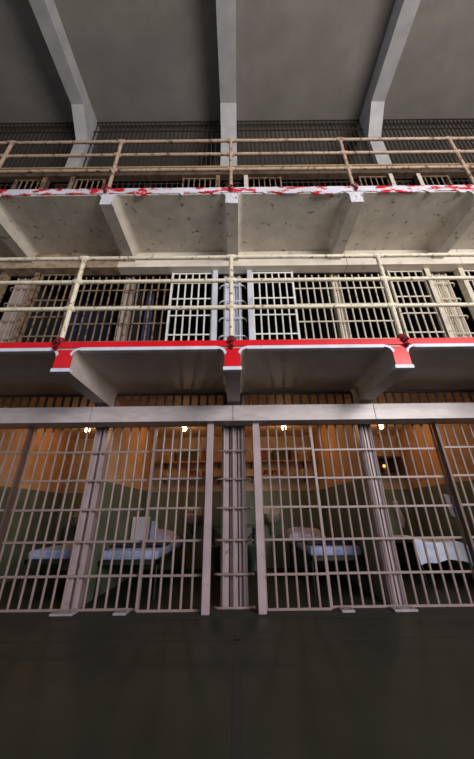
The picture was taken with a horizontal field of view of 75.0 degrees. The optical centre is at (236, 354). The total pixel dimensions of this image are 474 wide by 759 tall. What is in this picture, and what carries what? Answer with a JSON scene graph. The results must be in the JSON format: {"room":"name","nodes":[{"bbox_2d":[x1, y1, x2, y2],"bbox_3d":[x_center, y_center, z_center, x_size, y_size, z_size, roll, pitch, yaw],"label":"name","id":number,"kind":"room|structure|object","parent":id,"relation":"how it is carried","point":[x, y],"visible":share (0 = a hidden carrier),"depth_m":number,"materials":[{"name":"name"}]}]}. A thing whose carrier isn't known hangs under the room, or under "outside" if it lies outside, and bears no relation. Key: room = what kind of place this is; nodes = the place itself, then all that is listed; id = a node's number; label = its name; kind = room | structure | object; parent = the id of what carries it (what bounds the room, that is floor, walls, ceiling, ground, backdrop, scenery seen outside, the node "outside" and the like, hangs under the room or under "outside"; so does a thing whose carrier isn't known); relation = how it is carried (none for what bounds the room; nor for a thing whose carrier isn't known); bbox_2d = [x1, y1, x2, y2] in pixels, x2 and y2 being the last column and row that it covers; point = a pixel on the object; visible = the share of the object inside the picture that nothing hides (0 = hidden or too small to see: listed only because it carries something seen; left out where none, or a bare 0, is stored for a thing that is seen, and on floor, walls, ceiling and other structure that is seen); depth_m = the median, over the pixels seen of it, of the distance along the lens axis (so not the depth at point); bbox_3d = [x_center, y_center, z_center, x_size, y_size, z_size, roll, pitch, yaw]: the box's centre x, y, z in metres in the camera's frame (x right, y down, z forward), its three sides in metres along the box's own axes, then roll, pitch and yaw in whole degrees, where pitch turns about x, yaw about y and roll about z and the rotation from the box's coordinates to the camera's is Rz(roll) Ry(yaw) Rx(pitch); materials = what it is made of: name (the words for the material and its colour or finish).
{"room":"prison interior","nodes":[
{"label":"prison interior","id":0,"kind":"room"},
{"bbox_2d":[0,188,76,583],"bbox_3d":[-3.562,0.081,6.107,0.160,7.270,2.480,-1,-27,0],"label":"wall","id":1,"kind":"structure","parent":0,"point":[49,501],"depth_m":5.32,"materials":[{"name":"paint"}]},
{"bbox_2d":[82,182,164,605],"bbox_3d":[-1.812,0.062,6.111,0.160,7.270,2.480,-1,-27,0],"label":"wall","id":2,"kind":"structure","parent":0,"point":[102,589],"depth_m":4.69,"materials":[{"name":"paint"}]},
{"bbox_2d":[0,178,468,189],"bbox_3d":[-0.102,-3.274,7.732,12.400,0.110,2.625,-1,-27,0],"label":"ceiling","id":3,"kind":"structure","parent":0,"point":[207,184],"depth_m":6.73,"materials":[{"name":"paint"}]},
{"bbox_2d":[0,566,473,758],"bbox_3d":[-0.044,0.612,-0.875,16.400,0.122,15.000,-1,-27,0],"label":"floor","id":4,"kind":"structure","parent":0,"point":[366,683],"depth_m":1.89,"materials":[{"name":"concrete"}]},
{"bbox_2d":[17,543,72,597],"bbox_3d":[-2.286,3.151,4.693,0.800,0.490,1.890,-1,-27,0],"label":"bed","id":5,"kind":"object","parent":4,"relation":"on","point":[68,547],"visible":0.25,"depth_m":3.94,"materials":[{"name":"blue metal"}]},
{"bbox_2d":[49,610,78,616],"bbox_3d":[-1.734,2.584,3.099,0.230,0.028,0.140,-1,-27,0],"label":"floor plate","id":6,"kind":"object","parent":4,"relation":"on","point":[57,612],"visible":1,"depth_m":3.07,"materials":[{"name":"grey metal"}]},
{"bbox_2d":[0,427,151,611],"bbox_3d":[-1.834,1.802,3.634,1.610,1.914,0.037,-1,-27,0],"label":"cell grating","id":7,"kind":"object","parent":4,"relation":"on","point":[101,451],"visible":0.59,"depth_m":3.55,"materials":[{"name":"paint"}]},
{"bbox_2d":[63,400,116,608],"bbox_3d":[-1.773,1.660,3.822,0.160,2.333,0.115,-1,-27,0],"label":"pier","id":8,"kind":"object","parent":4,"relation":"on","point":[70,590],"visible":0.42,"depth_m":3.62,"materials":[{"name":"paint"}]},
{"bbox_2d":[93,538,182,599],"bbox_3d":[-1.321,3.103,4.623,0.730,0.490,2.050,-1,-27,0],"label":"bed","id":9,"kind":"object","parent":4,"relation":"on","point":[178,545],"visible":0.59,"depth_m":3.81,"materials":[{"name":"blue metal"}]},
{"bbox_2d":[130,517,149,539],"bbox_3d":[-1.525,2.751,4.866,0.270,0.356,0.040,-1,-27,0],"label":"board","id":10,"kind":"object","parent":9,"relation":"on","point":[141,521],"visible":0.56,"depth_m":4.86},
{"bbox_2d":[110,542,170,547],"bbox_3d":[-1.325,2.675,4.382,0.690,0.044,0.670,-1,-27,0],"label":"blanket","id":11,"kind":"object","parent":9,"relation":"on","point":[138,544],"visible":0.62,"depth_m":4.14,"materials":[{"name":"fabric"}]},
{"bbox_2d":[148,529,179,539],"bbox_3d":[-1.338,3.012,5.181,0.660,0.174,0.640,-1,-27,0],"label":"pillow","id":12,"kind":"object","parent":9,"relation":"on","point":[169,533],"visible":0.29,"depth_m":5.01,"materials":[{"name":"fabric"}]},
{"bbox_2d":[201,423,213,614],"bbox_3d":[-0.321,1.724,3.500,0.080,1.896,0.120,-1,-27,0],"label":"post","id":13,"kind":"object","parent":4,"relation":"on","point":[207,543],"visible":1,"depth_m":3.37,"materials":[{"name":"metal"}]},
{"bbox_2d":[90,405,232,427],"bbox_3d":[-0.933,0.793,3.968,1.757,0.195,0.280,-1,-27,0],"label":"housing","id":14,"kind":"object","parent":13,"relation":"on","point":[220,415],"visible":1,"depth_m":3.85,"materials":[{"name":"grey metal"}]},
{"bbox_2d":[135,426,206,612],"bbox_3d":[-0.700,1.766,3.571,0.687,1.896,0.048,-1,-27,0],"label":"door","id":15,"kind":"structure","parent":14,"relation":"attached to","point":[161,575],"depth_m":3.46,"materials":[{"name":"paint"}]},
{"bbox_2d":[202,529,220,571],"bbox_3d":[-0.444,3.437,5.522,0.365,0.696,0.365,24,-36,-39],"label":"toilet","id":16,"kind":"object","parent":4,"relation":"on","point":[216,549],"visible":0.46,"depth_m":5.38,"materials":[{"name":"green ceramic"}]},
{"bbox_2d":[213,396,255,609],"bbox_3d":[-0.041,1.631,3.790,0.452,2.347,0.187,-1,-27,0],"label":"pier","id":17,"kind":"object","parent":4,"relation":"on","point":[233,574],"visible":0.96,"depth_m":3.60,"materials":[{"name":"paint"}]},
{"bbox_2d":[247,527,256,570],"bbox_3d":[0.316,3.429,5.523,0.365,0.696,0.365,24,-36,-39],"label":"toilet","id":18,"kind":"object","parent":4,"relation":"on","point":[251,548],"visible":0.54,"depth_m":5.37,"materials":[{"name":"green ceramic"}]},
{"bbox_2d":[252,422,266,614],"bbox_3d":[0.243,1.717,3.501,0.080,1.896,0.120,-1,-27,0],"label":"post","id":19,"kind":"object","parent":4,"relation":"on","point":[260,559],"visible":1,"depth_m":3.38,"materials":[{"name":"metal"}]},
{"bbox_2d":[233,404,375,425],"bbox_3d":[0.832,0.774,3.971,1.757,0.195,0.280,-1,-27,0],"label":"housing","id":20,"kind":"object","parent":19,"relation":"on","point":[304,414],"visible":1,"depth_m":3.85,"materials":[{"name":"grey metal"}]},
{"bbox_2d":[259,424,332,610],"bbox_3d":[0.623,1.751,3.574,0.687,1.896,0.048,-1,-27,0],"label":"door","id":21,"kind":"structure","parent":20,"relation":"attached to","point":[273,539],"depth_m":3.47,"materials":[{"name":"paint"}]},
{"bbox_2d":[289,541,368,593],"bbox_3d":[1.274,3.111,4.699,0.680,0.490,1.890,-1,-27,0],"label":"bed","id":22,"kind":"object","parent":4,"relation":"on","point":[298,545],"visible":0.75,"depth_m":3.96,"materials":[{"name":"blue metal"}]},
{"bbox_2d":[284,527,326,540],"bbox_3d":[1.122,3.000,5.211,0.620,0.170,0.780,-1,-27,0],"label":"pillow","id":23,"kind":"object","parent":22,"relation":"on","point":[297,530],"visible":0.55,"depth_m":4.97,"materials":[{"name":"fabric"}]},
{"bbox_2d":[298,537,355,544],"bbox_3d":[1.270,2.687,4.461,0.640,0.040,0.800,-1,-27,0],"label":"blanket","id":24,"kind":"object","parent":22,"relation":"on","point":[328,542],"visible":0.48,"depth_m":4.18,"materials":[{"name":"fabric"}]},
{"bbox_2d":[349,395,404,604],"bbox_3d":[1.692,1.622,3.828,0.160,2.333,0.115,-1,-27,0],"label":"pier","id":25,"kind":"object","parent":4,"relation":"on","point":[396,581],"visible":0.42,"depth_m":3.62,"materials":[{"name":"paint"}]},
{"bbox_2d":[314,424,473,607],"bbox_3d":[1.756,1.762,3.641,1.610,1.914,0.037,-1,-27,0],"label":"cell grating","id":26,"kind":"object","parent":4,"relation":"on","point":[400,448],"visible":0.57,"depth_m":3.54,"materials":[{"name":"paint"}]},
{"bbox_2d":[389,606,417,611],"bbox_3d":[1.671,2.546,3.105,0.230,0.028,0.140,-1,-27,0],"label":"floor plate","id":27,"kind":"object","parent":4,"relation":"on","point":[394,608],"visible":1,"depth_m":3.07,"materials":[{"name":"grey metal"}]},
{"bbox_2d":[394,540,427,584],"bbox_3d":[2.915,3.233,4.905,0.760,0.425,1.500,-1,-27,0],"label":"bed","id":28,"kind":"object","parent":4,"relation":"on","point":[399,544],"visible":0.19,"depth_m":4.70,"materials":[{"name":"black metal"}]},
{"bbox_2d":[393,535,472,564],"bbox_3d":[2.857,2.912,4.610,0.770,0.372,0.920,-1,-27,0],"label":"sheet","id":29,"kind":"object","parent":28,"relation":"on","point":[449,543],"visible":0.58,"depth_m":4.25,"materials":[{"name":"white fabric"}]},
{"bbox_2d":[443,494,473,566],"bbox_3d":[3.277,2.632,4.501,0.194,1.116,0.035,-1,-27,0],"label":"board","id":30,"kind":"object","parent":4,"relation":"on","point":[447,498],"visible":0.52,"depth_m":4.66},
{"bbox_3d":[-3.257,1.756,3.495,0.080,1.896,0.120,-1,-27,0],"label":"post","id":31,"kind":"object","parent":4,"relation":"on","visible":0},
{"bbox_2d":[0,407,97,428],"bbox_3d":[-2.698,0.813,3.965,1.757,0.195,0.280,-1,-27,0],"label":"housing","id":32,"kind":"object","parent":31,"relation":"on","point":[41,417],"visible":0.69,"depth_m":3.85,"materials":[{"name":"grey metal"}]},
{"bbox_2d":[0,427,34,547],"bbox_3d":[-2.923,1.788,3.562,0.596,1.896,0.080,-1,-27,0],"label":"door","id":33,"kind":"structure","parent":32,"relation":"attached to","point":[7,511],"depth_m":3.74,"materials":[{"name":"paint"}]},
{"bbox_3d":[3.179,1.685,3.507,0.080,1.896,0.120,-1,-27,0],"label":"post","id":34,"kind":"object","parent":4,"relation":"on","visible":0},
{"bbox_2d":[368,403,473,424],"bbox_3d":[2.597,0.754,3.974,1.757,0.195,0.280,-1,-27,0],"label":"housing","id":35,"kind":"object","parent":34,"relation":"on","point":[392,413],"visible":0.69,"depth_m":3.86,"materials":[{"name":"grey metal"}]},
{"bbox_2d":[431,422,473,565],"bbox_3d":[2.845,1.724,3.572,0.596,1.896,0.080,-1,-27,0],"label":"door","id":36,"kind":"structure","parent":35,"relation":"attached to","point":[459,506],"depth_m":3.71,"materials":[{"name":"paint"}]},
{"bbox_2d":[0,0,473,167],"bbox_3d":[-0.136,-6.643,5.652,14.400,0.150,10.000,-1,-27,0],"label":"ceiling","id":37,"kind":"structure","parent":0,"point":[136,60],"depth_m":6.61,"materials":[{"name":"grey paint"}]},
{"bbox_2d":[29,0,99,166],"bbox_3d":[-3.494,-6.254,3.977,0.270,2.000,7.150,-1,-27,0],"label":"ceiling beam","id":38,"kind":"structure","parent":37,"relation":"attached to","point":[47,16],"depth_m":6.38,"materials":[{"name":"grey paint"}]},
{"bbox_2d":[0,122,75,167],"bbox_3d":[-4.932,-4.721,6.983,2.610,1.844,0.049,-1,-27,0],"label":"grille","id":39,"kind":"object","parent":38,"relation":"attached to","point":[46,123],"visible":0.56,"depth_m":7.14,"materials":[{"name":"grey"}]},
{"bbox_2d":[82,121,220,166],"bbox_3d":[-1.852,-4.755,6.988,2.970,1.844,0.049,-1,-27,0],"label":"grille","id":40,"kind":"object","parent":38,"relation":"attached to","point":[147,122],"visible":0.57,"depth_m":7.13,"materials":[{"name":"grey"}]},
{"bbox_2d":[216,0,236,165],"bbox_3d":[-0.194,-6.290,3.983,0.350,2.000,7.150,-1,-27,0],"label":"ceiling beam","id":41,"kind":"structure","parent":37,"relation":"attached to","point":[225,9],"depth_m":6.27,"materials":[{"name":"grey paint"}]},
{"bbox_2d":[357,0,420,163],"bbox_3d":[3.086,-6.327,3.989,0.290,2.000,7.150,-1,-27,0],"label":"ceiling beam","id":42,"kind":"structure","parent":37,"relation":"attached to","point":[403,14],"depth_m":6.42,"materials":[{"name":"grey paint"}]},
{"bbox_2d":[237,119,373,164],"bbox_3d":[1.472,-4.792,6.994,2.940,1.844,0.049,-1,-27,0],"label":"grille","id":43,"kind":"object","parent":42,"relation":"attached to","point":[354,120],"visible":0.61,"depth_m":7.14,"materials":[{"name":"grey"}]},
{"bbox_2d":[381,118,473,163],"bbox_3d":[4.627,-4.827,7.000,2.750,1.844,0.049,-1,-27,0],"label":"grille","id":44,"kind":"object","parent":42,"relation":"attached to","point":[457,119],"visible":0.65,"depth_m":7.15,"materials":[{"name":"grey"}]},
{"bbox_2d":[0,185,473,262],"bbox_3d":[-0.081,-1.883,4.798,12.400,0.327,1.317,-1,-27,0],"label":"walkway","id":45,"kind":"object","parent":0,"point":[432,218],"visible":0.97,"depth_m":4.58,"materials":[{"name":"paint"}]},
{"bbox_2d":[38,177,50,188],"bbox_3d":[-3.874,-2.659,5.845,0.080,2.081,0.120,-1,-27,0],"label":"post","id":46,"kind":"object","parent":45,"relation":"on","point":[45,183],"visible":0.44,"depth_m":6.21,"materials":[{"name":"brown metal"}]},
{"bbox_2d":[0,167,60,182],"bbox_3d":[-4.517,-3.708,6.365,1.757,0.270,0.145,-1,-27,0],"label":"housing","id":47,"kind":"object","parent":46,"relation":"on","point":[53,177],"visible":0.71,"depth_m":6.29,"materials":[{"name":"brown metal"}]},
{"bbox_2d":[2,253,120,276],"bbox_3d":[-2.898,-1.512,5.197,1.872,0.314,0.210,-1,-27,0],"label":"housing","id":48,"kind":"object","parent":45,"relation":"attached to","point":[92,268],"visible":0.7,"depth_m":5.09,"materials":[{"name":"brown metal"}]},
{"bbox_2d":[18,274,76,341],"bbox_3d":[-2.949,-0.459,4.720,0.597,1.984,0.048,-1,-27,0],"label":"door","id":49,"kind":"structure","parent":48,"relation":"attached to","point":[34,300],"depth_m":4.80,"materials":[{"name":"beige paint"}]},
{"bbox_2d":[67,177,74,188],"bbox_3d":[-3.310,-2.666,5.846,0.080,2.081,0.120,-1,-27,0],"label":"post","id":50,"kind":"object","parent":45,"relation":"on","point":[71,183],"visible":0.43,"depth_m":6.20,"materials":[{"name":"beige metal"}]},
{"bbox_2d":[58,166,145,181],"bbox_3d":[-2.752,-3.728,6.368,1.757,0.270,0.145,-1,-27,0],"label":"housing","id":51,"kind":"object","parent":50,"relation":"on","point":[122,176],"visible":0.68,"depth_m":6.30,"materials":[{"name":"brown metal"}]},
{"bbox_2d":[73,179,105,188],"bbox_3d":[-2.976,-2.668,5.852,0.597,2.063,0.048,-1,-27,0],"label":"door","id":52,"kind":"structure","parent":51,"relation":"attached to","point":[77,180],"depth_m":6.26,"materials":[{"name":"beige paint"}]},
{"bbox_2d":[105,182,181,187],"bbox_3d":[-1.887,-2.645,5.913,1.610,2.071,0.037,-1,-27,0],"label":"cell grating","id":53,"kind":"object","parent":45,"relation":"on","point":[139,183],"visible":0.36,"depth_m":6.34,"materials":[{"name":"brown"}]},
{"bbox_2d":[117,252,228,275],"bbox_3d":[-1.018,-1.533,5.200,1.872,0.314,0.210,-1,-27,0],"label":"housing","id":54,"kind":"object","parent":45,"relation":"attached to","point":[140,267],"visible":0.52,"depth_m":5.09,"materials":[{"name":"beige metal"}]},
{"bbox_2d":[165,273,212,340],"bbox_3d":[-0.727,-0.483,4.724,0.687,1.984,0.048,-1,-27,0],"label":"door","id":55,"kind":"structure","parent":54,"relation":"attached to","point":[173,274],"depth_m":4.82,"materials":[{"name":"white paint"}]},
{"bbox_2d":[216,175,219,186],"bbox_3d":[-0.374,-2.698,5.851,0.080,2.081,0.120,-1,-27,0],"label":"post","id":56,"kind":"object","parent":45,"relation":"on","point":[217,176],"visible":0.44,"depth_m":6.19,"materials":[{"name":"brown metal"}]},
{"bbox_2d":[145,166,228,180],"bbox_3d":[-0.988,-3.747,6.371,1.757,0.270,0.145,-1,-27,0],"label":"housing","id":57,"kind":"object","parent":56,"relation":"on","point":[224,175],"visible":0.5,"depth_m":6.30,"materials":[{"name":"brown metal"}]},
{"bbox_2d":[0,136,473,192],"bbox_3d":[-0.091,-2.821,4.558,11.800,1.344,0.144,-1,-27,0],"label":"guard rail","id":58,"kind":"object","parent":45,"relation":"on","point":[450,139],"visible":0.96,"depth_m":4.69,"materials":[{"name":"beige metal"}]},
{"bbox_2d":[244,175,247,186],"bbox_3d":[0.190,-2.704,5.852,0.080,2.081,0.120,-1,-27,0],"label":"post","id":59,"kind":"object","parent":45,"relation":"on","point":[245,176],"visible":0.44,"depth_m":6.18,"materials":[{"name":"beige metal"}]},
{"bbox_2d":[233,165,318,179],"bbox_3d":[0.777,-3.767,6.374,1.757,0.270,0.145,-1,-27,0],"label":"housing","id":60,"kind":"object","parent":59,"relation":"on","point":[237,175],"visible":0.56,"depth_m":6.30,"materials":[{"name":"brown metal"}]},
{"bbox_2d":[248,177,281,186],"bbox_3d":[0.569,-2.707,5.858,0.687,2.063,0.048,-1,-27,0],"label":"door","id":61,"kind":"structure","parent":60,"relation":"attached to","point":[253,178],"depth_m":6.29,"materials":[{"name":"beige paint"}]},
{"bbox_2d":[233,251,346,274],"bbox_3d":[0.862,-1.554,5.204,1.872,0.314,0.210,-1,-27,0],"label":"housing","id":62,"kind":"object","parent":45,"relation":"attached to","point":[318,265],"visible":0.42,"depth_m":5.10,"materials":[{"name":"beige metal"}]},
{"bbox_2d":[252,271,300,339],"bbox_3d":[0.596,-0.498,4.726,0.687,1.984,0.048,-1,-27,0],"label":"door","id":63,"kind":"structure","parent":62,"relation":"attached to","point":[291,272],"depth_m":4.83,"materials":[{"name":"white paint"}]},
{"bbox_2d":[282,180,358,186],"bbox_3d":[1.703,-2.685,5.920,1.610,2.071,0.037,-1,-27,0],"label":"cell grating","id":64,"kind":"object","parent":45,"relation":"on","point":[335,181],"visible":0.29,"depth_m":6.34,"materials":[{"name":"brown"}]},
{"bbox_2d":[388,173,396,185],"bbox_3d":[3.125,-2.737,5.857,0.080,2.081,0.120,-1,-27,0],"label":"post","id":65,"kind":"object","parent":45,"relation":"on","point":[391,178],"visible":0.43,"depth_m":6.20,"materials":[{"name":"beige metal"}]},
{"bbox_2d":[317,164,405,178],"bbox_3d":[2.542,-3.787,6.377,1.757,0.270,0.145,-1,-27,0],"label":"housing","id":66,"kind":"object","parent":65,"relation":"on","point":[323,174],"visible":0.72,"depth_m":6.31,"materials":[{"name":"brown metal"}]},
{"bbox_2d":[358,176,390,185],"bbox_3d":[2.791,-2.732,5.862,0.597,2.063,0.048,-1,-27,0],"label":"door","id":67,"kind":"structure","parent":66,"relation":"attached to","point":[359,177],"depth_m":6.27,"materials":[{"name":"beige paint"}]},
{"bbox_2d":[344,249,461,273],"bbox_3d":[2.741,-1.575,5.207,1.872,0.314,0.210,-1,-27,0],"label":"housing","id":68,"kind":"object","parent":45,"relation":"attached to","point":[447,264],"visible":0.78,"depth_m":5.10,"materials":[{"name":"beige metal"}]},
{"bbox_2d":[386,270,447,337],"bbox_3d":[2.817,-0.522,4.730,0.597,1.984,0.048,-1,-27,0],"label":"door","id":69,"kind":"structure","parent":68,"relation":"attached to","point":[395,296],"depth_m":4.81,"materials":[{"name":"beige paint"}]},
{"bbox_2d":[413,173,424,184],"bbox_3d":[3.689,-2.743,5.858,0.080,2.081,0.120,-1,-27,0],"label":"post","id":70,"kind":"object","parent":45,"relation":"on","point":[418,180],"visible":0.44,"depth_m":6.23,"materials":[{"name":"beige metal"}]},
{"bbox_2d":[403,163,473,178],"bbox_3d":[4.307,-3.806,6.381,1.757,0.270,0.145,-1,-27,0],"label":"housing","id":71,"kind":"object","parent":70,"relation":"on","point":[410,173],"visible":0.69,"depth_m":6.31,"materials":[{"name":"brown metal"}]},
{"bbox_2d":[456,249,473,269],"bbox_3d":[4.621,-1.596,5.210,1.872,0.314,0.210,-1,-27,0],"label":"housing","id":72,"kind":"object","parent":45,"relation":"attached to","point":[467,262],"visible":0.57,"depth_m":5.11,"materials":[{"name":"beige metal"}]},
{"bbox_2d":[0,337,473,406],"bbox_3d":[-0.055,0.295,3.681,12.400,0.334,1.320,-1,-27,0],"label":"walkway","id":73,"kind":"object","parent":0,"point":[100,371],"visible":0.97,"depth_m":3.45,"materials":[{"name":"grey paint"}]},
{"bbox_2d":[0,273,10,302],"bbox_3d":[-3.848,-0.449,4.712,0.080,1.998,0.120,-1,-27,0],"label":"post","id":74,"kind":"object","parent":73,"relation":"on","point":[4,276],"visible":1,"depth_m":5.07,"materials":[{"name":"beige metal"}]},
{"bbox_2d":[10,272,40,341],"bbox_3d":[-3.284,-0.455,4.713,0.080,1.998,0.120,-1,-27,0],"label":"post","id":75,"kind":"object","parent":73,"relation":"on","point":[15,336],"visible":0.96,"depth_m":4.81,"materials":[{"name":"beige metal"}]},
{"bbox_2d":[66,276,169,341],"bbox_3d":[-1.861,-0.436,4.781,1.610,1.992,0.037,-1,-27,0],"label":"cell grating","id":76,"kind":"object","parent":73,"relation":"on","point":[145,289],"visible":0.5,"depth_m":4.89,"materials":[{"name":"beige paint"}]},
{"bbox_2d":[65,296,118,340],"bbox_3d":[-2.868,-0.498,5.891,1.000,1.490,0.072,-1,-27,0],"label":"hanging cloth","id":77,"kind":"object","parent":76,"relation":"attached to","point":[104,300],"visible":0.4,"depth_m":5.96,"materials":[{"name":"fabric"}]},
{"bbox_2d":[211,270,217,339],"bbox_3d":[-0.348,-0.487,4.718,0.080,1.998,0.120,-1,-27,0],"label":"post","id":78,"kind":"object","parent":73,"relation":"on","point":[215,272],"visible":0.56,"depth_m":4.80,"materials":[{"name":"white metal"}]},
{"bbox_2d":[0,253,473,350],"bbox_3d":[-0.065,-0.639,3.439,11.800,1.328,0.144,-1,-27,0],"label":"guard rail","id":79,"kind":"object","parent":73,"relation":"on","point":[383,278],"visible":0.99,"depth_m":3.56,"materials":[{"name":"beige metal"}]},
{"bbox_2d":[247,270,254,339],"bbox_3d":[0.216,-0.494,4.719,0.080,1.998,0.120,-1,-27,0],"label":"post","id":80,"kind":"object","parent":73,"relation":"on","point":[249,272],"visible":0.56,"depth_m":4.75,"materials":[{"name":"white metal"}]},
{"bbox_2d":[295,274,402,338],"bbox_3d":[1.729,-0.475,4.787,1.610,1.992,0.037,-1,-27,0],"label":"cell grating","id":81,"kind":"object","parent":73,"relation":"on","point":[333,287],"visible":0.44,"depth_m":4.89,"materials":[{"name":"beige paint"}]},
{"bbox_2d":[424,268,454,337],"bbox_3d":[3.152,-0.526,4.724,0.080,1.998,0.120,-1,-27,0],"label":"post","id":82,"kind":"object","parent":73,"relation":"on","point":[433,289],"visible":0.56,"depth_m":4.81,"materials":[{"name":"beige metal"}]},
{"bbox_2d":[454,268,473,319],"bbox_3d":[3.716,-0.532,4.725,0.080,1.998,0.120,-1,-27,0],"label":"post","id":83,"kind":"object","parent":73,"relation":"on","point":[466,289],"visible":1,"depth_m":4.96,"materials":[{"name":"beige metal"}]},
{"bbox_2d":[0,272,473,338],"bbox_3d":[-0.076,-1.077,6.606,12.400,0.113,2.625,-1,-27,0],"label":"bars","id":84,"kind":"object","parent":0,"point":[457,291],"depth_m":6.36,"materials":[{"name":"metal"}]},
{"bbox_2d":[140,284,155,340],"bbox_3d":[-1.599,-0.606,5.492,0.140,1.690,0.072,-1,-27,0],"label":"hanging cloth","id":85,"kind":"object","parent":84,"relation":"hanging from","point":[149,285],"visible":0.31,"depth_m":5.53,"materials":[{"name":"fabric"}]},
{"bbox_2d":[0,393,473,438],"bbox_3d":[-0.050,1.104,5.488,12.400,0.130,2.625,-1,-27,0],"label":"ceiling","id":86,"kind":"structure","parent":0,"point":[217,429],"depth_m":4.58,"materials":[{"name":"brown paint"}]},
{"bbox_2d":[0,277,39,342],"bbox_3d":[-3.567,-0.531,4.912,0.452,2.321,0.187,-1,-27,0],"label":"pier","id":87,"kind":"object","parent":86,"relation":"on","point":[8,322],"visible":0.45,"depth_m":4.96,"materials":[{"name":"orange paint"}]},
{"bbox_2d":[0,395,96,407],"bbox_3d":[-2.677,0.710,4.203,1.550,0.336,0.040,-1,-27,0],"label":"cell grating","id":88,"kind":"object","parent":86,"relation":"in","point":[4,397],"visible":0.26,"depth_m":4.24,"materials":[{"name":"brown metal"}]},
{"bbox_2d":[116,276,137,340],"bbox_3d":[-1.799,-0.534,4.947,0.120,2.321,0.115,-1,-27,0],"label":"pier","id":89,"kind":"object","parent":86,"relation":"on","point":[128,286],"visible":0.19,"depth_m":4.97,"materials":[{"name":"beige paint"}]},
{"bbox_2d":[114,393,225,406],"bbox_3d":[-0.927,0.690,4.206,1.550,0.336,0.040,-1,-27,0],"label":"ceiling vent","id":90,"kind":"object","parent":86,"relation":"in","point":[182,395],"visible":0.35,"depth_m":4.25,"materials":[{"name":"brown metal"}]},
{"bbox_2d":[218,275,247,339],"bbox_3d":[-0.067,-0.570,4.918,0.452,2.321,0.187,-1,-27,0],"label":"pier","id":91,"kind":"object","parent":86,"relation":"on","point":[237,287],"visible":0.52,"depth_m":4.94,"materials":[{"name":"blue paint"}]},
{"bbox_2d":[240,391,353,404],"bbox_3d":[0.823,0.671,4.210,1.550,0.336,0.040,-1,-27,0],"label":"ceiling vent","id":92,"kind":"object","parent":86,"relation":"in","point":[275,394],"visible":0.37,"depth_m":4.25,"materials":[{"name":"brown metal"}]},
{"bbox_2d":[327,274,349,337],"bbox_3d":[1.665,-0.573,4.953,0.120,2.321,0.115,-1,-27,0],"label":"pier","id":93,"kind":"object","parent":86,"relation":"on","point":[336,283],"visible":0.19,"depth_m":4.98,"materials":[{"name":"beige paint"}]},
{"bbox_2d":[370,390,473,403],"bbox_3d":[2.573,0.651,4.213,1.550,0.336,0.040,-1,-27,0],"label":"cell grating","id":94,"kind":"object","parent":86,"relation":"in","point":[443,392],"visible":0.42,"depth_m":4.25,"materials":[{"name":"brown metal"}]},
{"bbox_2d":[426,273,473,337],"bbox_3d":[3.433,-0.609,4.924,0.452,2.321,0.187,-1,-27,0],"label":"pier","id":95,"kind":"object","parent":86,"relation":"on","point":[460,328],"visible":0.42,"depth_m":4.95,"materials":[{"name":"beige paint"}]},
{"bbox_2d":[51,336,425,570],"bbox_3d":[-0.045,1.690,6.747,12.400,4.915,0.150,-1,-27,0],"label":"wall","id":96,"kind":"structure","parent":0,"point":[216,514],"depth_m":6.09,"materials":[{"name":"green paint"}]},
{"bbox_2d":[154,461,221,469],"bbox_3d":[-0.913,2.236,6.251,1.580,0.130,0.239,-1,-27,0],"label":"shelf","id":97,"kind":"object","parent":96,"relation":"attached to","point":[173,462],"visible":0.75,"depth_m":6.21,"materials":[{"name":"brown wood"}]},
{"bbox_2d":[181,451,196,460],"bbox_3d":[-0.970,2.084,6.318,0.310,0.200,0.209,-1,-27,0],"label":"storage box","id":98,"kind":"object","parent":97,"relation":"on","point":[193,454],"visible":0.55,"depth_m":6.23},
{"bbox_2d":[183,509,201,534],"bbox_3d":[-0.828,3.099,5.745,0.350,0.430,0.352,-1,-27,0],"label":"basin","id":99,"kind":"object","parent":96,"relation":"attached to","point":[190,512],"visible":0.77,"depth_m":5.69,"materials":[{"name":"ceramic"}]},
{"bbox_2d":[187,509,201,520],"bbox_3d":[-0.829,3.075,5.939,0.320,0.210,0.029,-1,-27,0],"label":"backsplash","id":100,"kind":"structure","parent":96,"relation":"attached to","point":[189,511],"depth_m":5.95,"materials":[{"name":"ceramic"}]},
{"bbox_2d":[263,508,280,532],"bbox_3d":[0.672,3.083,5.747,0.350,0.430,0.352,-1,-27,0],"label":"basin","id":101,"kind":"object","parent":96,"relation":"attached to","point":[267,511],"visible":0.66,"depth_m":5.71,"materials":[{"name":"ceramic"}]},
{"bbox_2d":[263,508,280,519],"bbox_3d":[0.671,3.058,5.941,0.320,0.210,0.029,-1,-27,0],"label":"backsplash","id":102,"kind":"structure","parent":96,"relation":"attached to","point":[266,510],"depth_m":5.95,"materials":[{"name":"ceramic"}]},
{"bbox_2d":[245,460,316,468],"bbox_3d":[0.827,2.216,6.254,1.560,0.130,0.239,-1,-27,0],"label":"shelf","id":103,"kind":"object","parent":96,"relation":"attached to","point":[262,461],"visible":0.64,"depth_m":6.20,"materials":[{"name":"brown wood"}]},
{"bbox_2d":[377,456,404,474],"bbox_3d":[3.042,2.241,6.255,0.560,0.340,0.199,-1,-27,0],"label":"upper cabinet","id":104,"kind":"object","parent":96,"relation":"attached to","point":[381,461],"visible":0.51,"depth_m":6.29,"materials":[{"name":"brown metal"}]},
{"bbox_2d":[301,180,386,601],"bbox_3d":[1.688,0.023,6.117,0.160,7.270,2.480,-1,-27,0],"label":"wall","id":105,"kind":"structure","parent":0,"point":[376,587],"depth_m":4.86,"materials":[{"name":"paint"}]},
{"bbox_2d":[370,273,473,579],"bbox_3d":[3.437,0.004,6.120,0.160,7.270,2.480,-1,-27,0],"label":"wall","id":106,"kind":"structure","parent":0,"point":[430,510],"depth_m":5.37,"materials":[{"name":"paint"}]},
{"bbox_2d":[464,181,473,336],"bbox_3d":[5.174,-1.115,6.687,0.160,4.798,2.480,-1,-27,0],"label":"wall","id":107,"kind":"structure","parent":0,"point":[470,322],"depth_m":6.75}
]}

